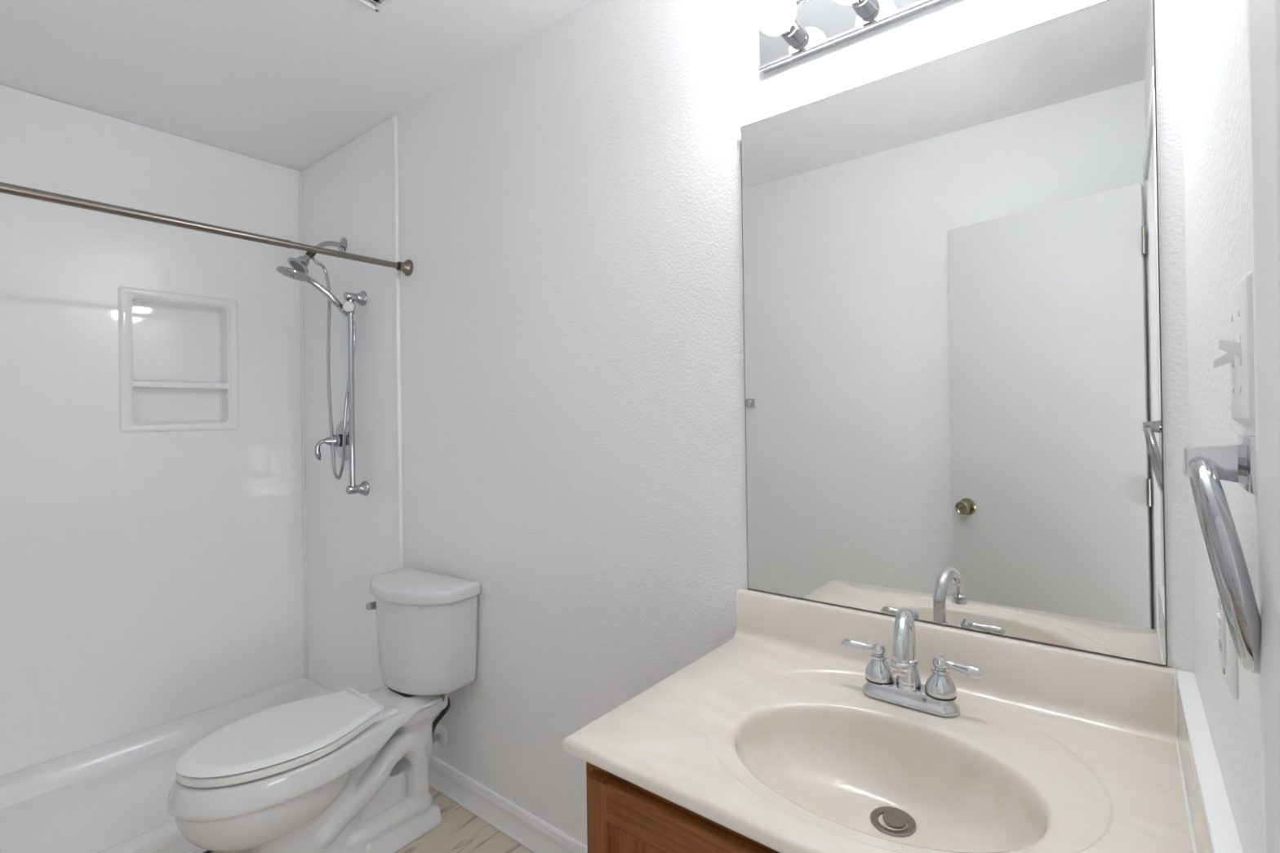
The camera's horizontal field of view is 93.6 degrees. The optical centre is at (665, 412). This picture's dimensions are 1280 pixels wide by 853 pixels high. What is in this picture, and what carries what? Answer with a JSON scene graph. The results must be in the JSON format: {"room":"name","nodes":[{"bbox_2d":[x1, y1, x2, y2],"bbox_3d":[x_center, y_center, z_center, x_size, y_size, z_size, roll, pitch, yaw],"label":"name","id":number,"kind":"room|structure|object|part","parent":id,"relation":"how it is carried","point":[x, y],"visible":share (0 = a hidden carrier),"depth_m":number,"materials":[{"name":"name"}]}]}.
{"room":"bathroom","nodes":[
{"label":"bathroom","id":0,"kind":"room"},
{"bbox_2d":[0,0,591,170],"bbox_3d":[-0.786,-1.172,0.524,4.550,0.080,2.700,-1,0,37],"label":"ceiling","id":1,"kind":"structure","parent":0,"point":[287,83],"depth_m":1.89,"materials":[{"name":"white paint"}]},
{"bbox_2d":[355,0,391,12],"bbox_3d":[-0.770,-1.119,1.436,0.328,0.016,0.332,-1,0,37],"label":"ceiling vent","id":2,"kind":"object","parent":1,"relation":"in","point":[375,5],"visible":1,"depth_m":1.64,"materials":[{"name":"white metal"}]},
{"bbox_2d":[210,785,533,852],"bbox_3d":[-0.749,1.333,0.510,4.550,0.050,2.700,-1,0,37],"label":"floor","id":3,"kind":"structure","parent":0,"point":[460,831],"depth_m":1.85,"materials":[{"name":"wood"}]},
{"bbox_2d":[0,676,333,852],"bbox_3d":[-1.774,1.267,1.917,0.787,0.128,1.495,-1,0,37],"label":"bathtub","id":4,"kind":"object","parent":3,"relation":"on","point":[109,797],"visible":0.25,"depth_m":2.02,"materials":[{"name":"white plastic"}]},
{"bbox_2d":[0,84,403,777],"bbox_3d":[-1.812,0.047,1.939,0.928,2.310,1.495,-1,0,37],"label":"shower surround","id":5,"kind":"object","parent":4,"relation":"on","point":[175,541],"visible":0.88,"depth_m":2.35,"materials":[{"name":"white plastic"}]},
{"bbox_3d":[-1.927,-0.199,2.392,0.016,0.551,0.382,-1,0,37],"label":"niche frame","id":6,"kind":"part","parent":5,"relation":"part of","materials":[{"name":"white plastic"}]},
{"bbox_2d":[132,379,229,389],"bbox_3d":[-1.959,-0.112,2.420,0.088,0.032,0.310,-1,0,37],"label":"niche shelf","id":7,"kind":"object","parent":5,"relation":"attached to","point":[136,384],"depth_m":2.41,"materials":[{"name":"white plastic"}]},
{"bbox_2d":[287,236,346,275],"bbox_3d":[-1.411,-0.639,2.426,0.085,0.182,0.209,-1,0,37],"label":"shower","id":8,"kind":"object","parent":5,"relation":"attached to","point":[301,263],"visible":0.91,"depth_m":2.39,"materials":[{"name":"silver metal"}]},
{"bbox_3d":[-1.390,-0.667,2.454,0.021,0.079,0.130,-1,0,37],"label":"arm","id":9,"kind":"part","parent":8,"relation":"part of","materials":[{"name":"silver metal"}]},
{"bbox_2d":[314,421,349,460],"bbox_3d":[-1.375,0.117,2.462,0.166,0.166,0.114,-1,0,37],"label":"shower valve","id":10,"kind":"object","parent":5,"relation":"attached to","point":[337,439],"visible":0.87,"depth_m":2.47,"materials":[{"name":"silver metal"}]},
{"bbox_3d":[-1.400,0.152,2.442,0.054,0.090,0.024,-1,0,-28],"label":"lever","id":11,"kind":"part","parent":10,"relation":"part of","materials":[{"name":"silver metal"}]},
{"bbox_3d":[-1.324,0.044,2.501,0.824,2.310,0.010,-1,0,37],"label":"panel","id":12,"kind":"part","parent":5,"relation":"part of","materials":[{"name":"white plastic"}]},
{"bbox_2d":[338,291,369,495],"bbox_3d":[-1.237,-0.075,2.374,0.081,0.820,0.086,-1,0,37],"label":"slide bar","id":13,"kind":"object","parent":5,"relation":"attached to","point":[348,310],"visible":0.99,"depth_m":2.36,"materials":[{"name":"silver metal"}]},
{"bbox_2d":[275,257,355,479],"bbox_3d":[-1.367,-0.176,2.323,0.173,0.898,0.273,-1,0,23],"label":"shower","id":14,"kind":"object","parent":13,"relation":"attached to","point":[291,273],"visible":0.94,"depth_m":2.39,"materials":[{"name":"silver metal"}]},
{"bbox_3d":[-1.316,-0.457,2.327,0.027,0.131,0.155,-1,0,44],"label":"handle","id":15,"kind":"part","parent":14,"relation":"part of","materials":[{"name":"silver metal"}]},
{"bbox_3d":[-1.239,-0.411,2.347,0.045,0.045,0.018,-1,0,-16],"label":"slider knob","id":16,"kind":"part","parent":13,"relation":"part of","materials":[{"name":"silver metal"}]},
{"bbox_3d":[-1.004,0.037,2.254,0.022,2.310,0.016,-1,0,37],"label":"edge trim","id":17,"kind":"part","parent":5,"relation":"part of","materials":[{"name":"white paint"}]},
{"bbox_2d":[166,567,480,852],"bbox_3d":[-0.983,0.937,1.770,0.418,0.762,0.766,-1,0,37],"label":"toilet","id":18,"kind":"object","parent":3,"relation":"on","point":[346,771],"visible":1,"depth_m":1.74,"materials":[{"name":"white ceramic"}]},
{"bbox_3d":[-1.064,0.900,1.661,0.353,0.020,0.456,-1,0,37],"label":"seat","id":19,"kind":"part","parent":18,"relation":"part of","materials":[{"name":"white plastic"}]},
{"bbox_3d":[-1.062,0.879,1.663,0.357,0.011,0.468,-1,0,37],"label":"seat lid","id":20,"kind":"part","parent":18,"relation":"part of","materials":[{"name":"white plastic"}]},
{"bbox_3d":[-0.997,1.109,1.744,0.379,0.418,0.708,-1,0,37],"label":"bowl","id":21,"kind":"part","parent":18,"relation":"part of","materials":[{"name":"white ceramic"}]},
{"bbox_3d":[-0.991,0.657,2.041,0.031,0.027,0.049,-1,0,37],"label":"flush lever","id":22,"kind":"part","parent":18,"relation":"part of","materials":[{"name":"silver metal"}]},
{"bbox_3d":[-0.828,0.575,1.978,0.412,0.040,0.212,-1,0,33],"label":"tank lid","id":23,"kind":"part","parent":18,"relation":"part of","materials":[{"name":"white ceramic"}]},
{"bbox_3d":[-0.821,0.741,1.984,0.386,0.304,0.197,-1,0,33],"label":"tank","id":24,"kind":"part","parent":18,"relation":"part of","materials":[{"name":"white ceramic"}]},
{"bbox_2d":[586,761,779,852],"bbox_3d":[0.334,0.906,0.905,0.746,0.774,0.554,-1,0,37],"label":"vanity cabinet","id":25,"kind":"object","parent":3,"relation":"on","point":[623,816],"visible":0.23,"depth_m":0.84,"materials":[{"name":"brown wood"}]},
{"bbox_3d":[0.027,0.850,0.797,0.272,0.513,0.006,-1,0,37],"label":"panel molding","id":26,"kind":"part","parent":25,"relation":"part of","materials":[{"name":"brown wood"}]},
{"bbox_3d":[0.030,0.850,0.801,0.243,0.498,0.004,-1,0,37],"label":"panel","id":27,"kind":"part","parent":25,"relation":"part of","materials":[{"name":"brown wood"}]},
{"bbox_3d":[0.025,0.568,0.802,0.268,0.052,0.020,-1,0,37],"label":"rail","id":28,"kind":"part","parent":25,"relation":"part of","materials":[{"name":"brown wood"}]},
{"bbox_2d":[561,587,1244,852],"bbox_3d":[0.317,0.520,0.916,0.780,0.250,0.556,-1,0,37],"label":"countertop","id":29,"kind":"structure","parent":25,"relation":"on","point":[772,736],"depth_m":0.93,"materials":[{"name":"stone"}]},
{"bbox_2d":[841,607,983,716],"bbox_3d":[0.418,0.413,1.035,0.159,0.173,0.184,-1,0,-12],"label":"faucet","id":30,"kind":"object","parent":29,"relation":"on","point":[938,695],"visible":1,"depth_m":1.01,"materials":[{"name":"silver metal"}]},
{"bbox_3d":[0.352,0.424,1.088,0.067,0.020,0.020,-1,0,37],"label":"lever","id":31,"kind":"part","parent":30,"relation":"part of","materials":[{"name":"silver metal"}]},
{"bbox_3d":[0.380,0.442,1.071,0.050,0.060,0.050,-1,0,37],"label":"handle","id":32,"kind":"part","parent":30,"relation":"part of","materials":[{"name":"silver metal"}]},
{"bbox_2d":[865,677,893,685],"bbox_3d":[0.380,0.474,1.071,0.048,0.004,0.048,-1,0,37],"label":"washer","id":33,"kind":"object","parent":30,"relation":"in","point":[870,681],"depth_m":1.05,"materials":[{"name":"metal"}]},
{"bbox_3d":[0.394,0.378,0.994,0.024,0.103,0.127,-1,0,28],"label":"spout","id":34,"kind":"part","parent":30,"relation":"part of","materials":[{"name":"silver metal"}]},
{"bbox_3d":[0.419,0.451,1.038,0.041,0.053,0.041,-1,0,37],"label":"spout","id":35,"kind":"part","parent":30,"relation":"part of","materials":[{"name":"silver metal"}]},
{"bbox_3d":[0.421,0.486,1.040,0.160,0.026,0.055,-1,0,37],"label":"plate","id":36,"kind":"part","parent":30,"relation":"part of","materials":[{"name":"silver metal"}]},
{"bbox_3d":[0.461,0.441,1.009,0.050,0.060,0.050,-1,0,37],"label":"handle","id":37,"kind":"part","parent":30,"relation":"part of","materials":[{"name":"silver metal"}]},
{"bbox_2d":[925,692,956,701],"bbox_3d":[0.462,0.473,1.009,0.048,0.004,0.048,-1,0,37],"label":"washer","id":38,"kind":"object","parent":30,"relation":"in","point":[930,696],"depth_m":0.99,"materials":[{"name":"metal"}]},
{"bbox_3d":[0.485,0.422,0.987,0.067,0.020,0.020,-1,0,37],"label":"lever","id":39,"kind":"part","parent":30,"relation":"part of","materials":[{"name":"silver metal"}]},
{"bbox_2d":[397,0,1194,846],"bbox_3d":[0.018,0.082,1.553,4.550,2.440,0.100,-1,0,37],"label":"wall","id":40,"kind":"structure","parent":0,"point":[572,353],"depth_m":1.64,"materials":[{"name":"white paint"}]},
{"bbox_2d":[0,182,413,275],"bbox_3d":[-1.403,-0.530,1.625,0.060,0.060,1.496,-1,0,37],"label":"shower curtain rod","id":41,"kind":"object","parent":40,"relation":"attached to","point":[406,267],"visible":1,"depth_m":1.68,"materials":[{"name":"silver metal"}]},
{"bbox_2d":[432,697,450,746],"bbox_3d":[-0.791,1.027,2.054,0.128,0.279,0.088,-1,0,37],"label":"water supply valve","id":42,"kind":"object","parent":40,"relation":"attached to","point":[441,735],"visible":0.51,"depth_m":2.08,"materials":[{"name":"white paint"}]},
{"bbox_2d":[428,755,587,852],"bbox_3d":[-0.407,1.263,1.811,1.536,0.092,0.014,-1,0,37],"label":"baseboard","id":43,"kind":"structure","parent":40,"relation":"attached to","point":[541,836],"depth_m":1.89,"materials":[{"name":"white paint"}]},
{"bbox_2d":[755,0,950,73],"bbox_3d":[0.418,-0.809,1.092,0.609,0.116,0.142,-1,0,37],"label":"vanity light","id":44,"kind":"object","parent":40,"relation":"attached to","point":[791,31],"visible":1,"depth_m":1.21,"materials":[{"name":"silver metal"}]},
{"bbox_2d":[755,0,802,42],"bbox_3d":[0.232,-0.803,1.219,0.081,0.081,0.119,-1,0,37],"label":"bulb","id":45,"kind":"object","parent":44,"relation":"attached to","point":[782,20],"depth_m":1.19,"materials":[{"name":"white glass"}]},
{"bbox_2d":[834,0,874,12],"bbox_3d":[0.351,-0.806,1.129,0.081,0.081,0.119,-1,0,37],"label":"bulb","id":46,"kind":"object","parent":44,"relation":"attached to","point":[842,6],"depth_m":1.17,"materials":[{"name":"white glass"}]},
{"bbox_2d":[738,0,1167,666],"bbox_3d":[0.467,-0.130,1.143,0.733,1.047,0.007,-1,0,37],"label":"vanity mirror","id":47,"kind":"object","parent":40,"relation":"attached to","point":[953,393],"visible":1,"depth_m":1.08,"materials":[{"name":"silver mirror"}]},
{"bbox_2d":[733,587,1193,743],"bbox_3d":[0.472,0.448,1.123,0.778,0.104,0.040,-1,0,37],"label":"backsplash","id":48,"kind":"structure","parent":40,"relation":"attached to","point":[1123,695],"depth_m":1.03,"materials":[{"name":"stone"}]},
{"bbox_2d":[1180,0,1264,852],"bbox_3d":[0.381,0.069,0.276,0.110,2.440,1.496,-1,0,37],"label":"wall","id":49,"kind":"structure","parent":0,"point":[1215,48],"depth_m":0.62,"materials":[{"name":"white paint"}]},
{"bbox_2d":[1182,434,1261,674],"bbox_3d":[0.420,0.103,0.453,0.042,0.172,0.158,-1,0,37],"label":"towel bar","id":50,"kind":"object","parent":49,"relation":"attached to","point":[1205,466],"visible":0.94,"depth_m":0.42,"materials":[{"name":"silver metal"}]},
{"bbox_3d":[0.420,0.038,0.461,0.034,0.030,0.033,-1,0,37],"label":"post","id":51,"kind":"part","parent":50,"relation":"part of","materials":[{"name":"silver metal"}]},
{"bbox_3d":[0.437,0.038,0.448,0.008,0.041,0.054,-1,0,37],"label":"wall plate","id":52,"kind":"part","parent":50,"relation":"part of","materials":[{"name":"silver metal"}]},
{"bbox_2d":[1216,589,1237,698],"bbox_3d":[0.538,0.206,0.579,0.010,0.114,0.070,-1,0,37],"label":"wall outlet","id":53,"kind":"object","parent":49,"relation":"attached to","point":[1227,651],"visible":0.67,"depth_m":0.56,"materials":[{"name":"white plastic"}]},
{"bbox_2d":[1216,589,1226,665],"bbox_3d":[0.537,0.206,0.580,0.006,0.067,0.033,-1,0,37],"label":"receptacle","id":54,"kind":"object","parent":53,"relation":"attached to","point":[1221,627],"depth_m":0.57,"materials":[{"name":"white plastic"}]},
{"bbox_3d":[0.540,0.206,0.578,0.005,0.114,0.070,-1,0,37],"label":"plate","id":55,"kind":"part","parent":53,"relation":"part of","materials":[{"name":"white plastic"}]},
{"bbox_2d":[1212,270,1255,423],"bbox_3d":[0.456,-0.049,0.484,0.018,0.114,0.098,-1,0,37],"label":"light switch","id":56,"kind":"object","parent":49,"relation":"attached to","point":[1240,346],"visible":0.95,"depth_m":0.47,"materials":[{"name":"white plastic"}]},
{"bbox_3d":[0.461,-0.049,0.480,0.005,0.114,0.098,-1,0,37],"label":"plate","id":57,"kind":"part","parent":56,"relation":"part of","materials":[{"name":"white plastic"}]},
{"bbox_2d":[1246,0,1279,852],"bbox_3d":[0.383,0.240,0.372,0.012,2.100,0.055,-1,0,37],"label":"trim","id":58,"kind":"structure","parent":49,"relation":"attached to","point":[1263,15],"depth_m":0.38,"materials":[{"name":"white paint"}]}
]}

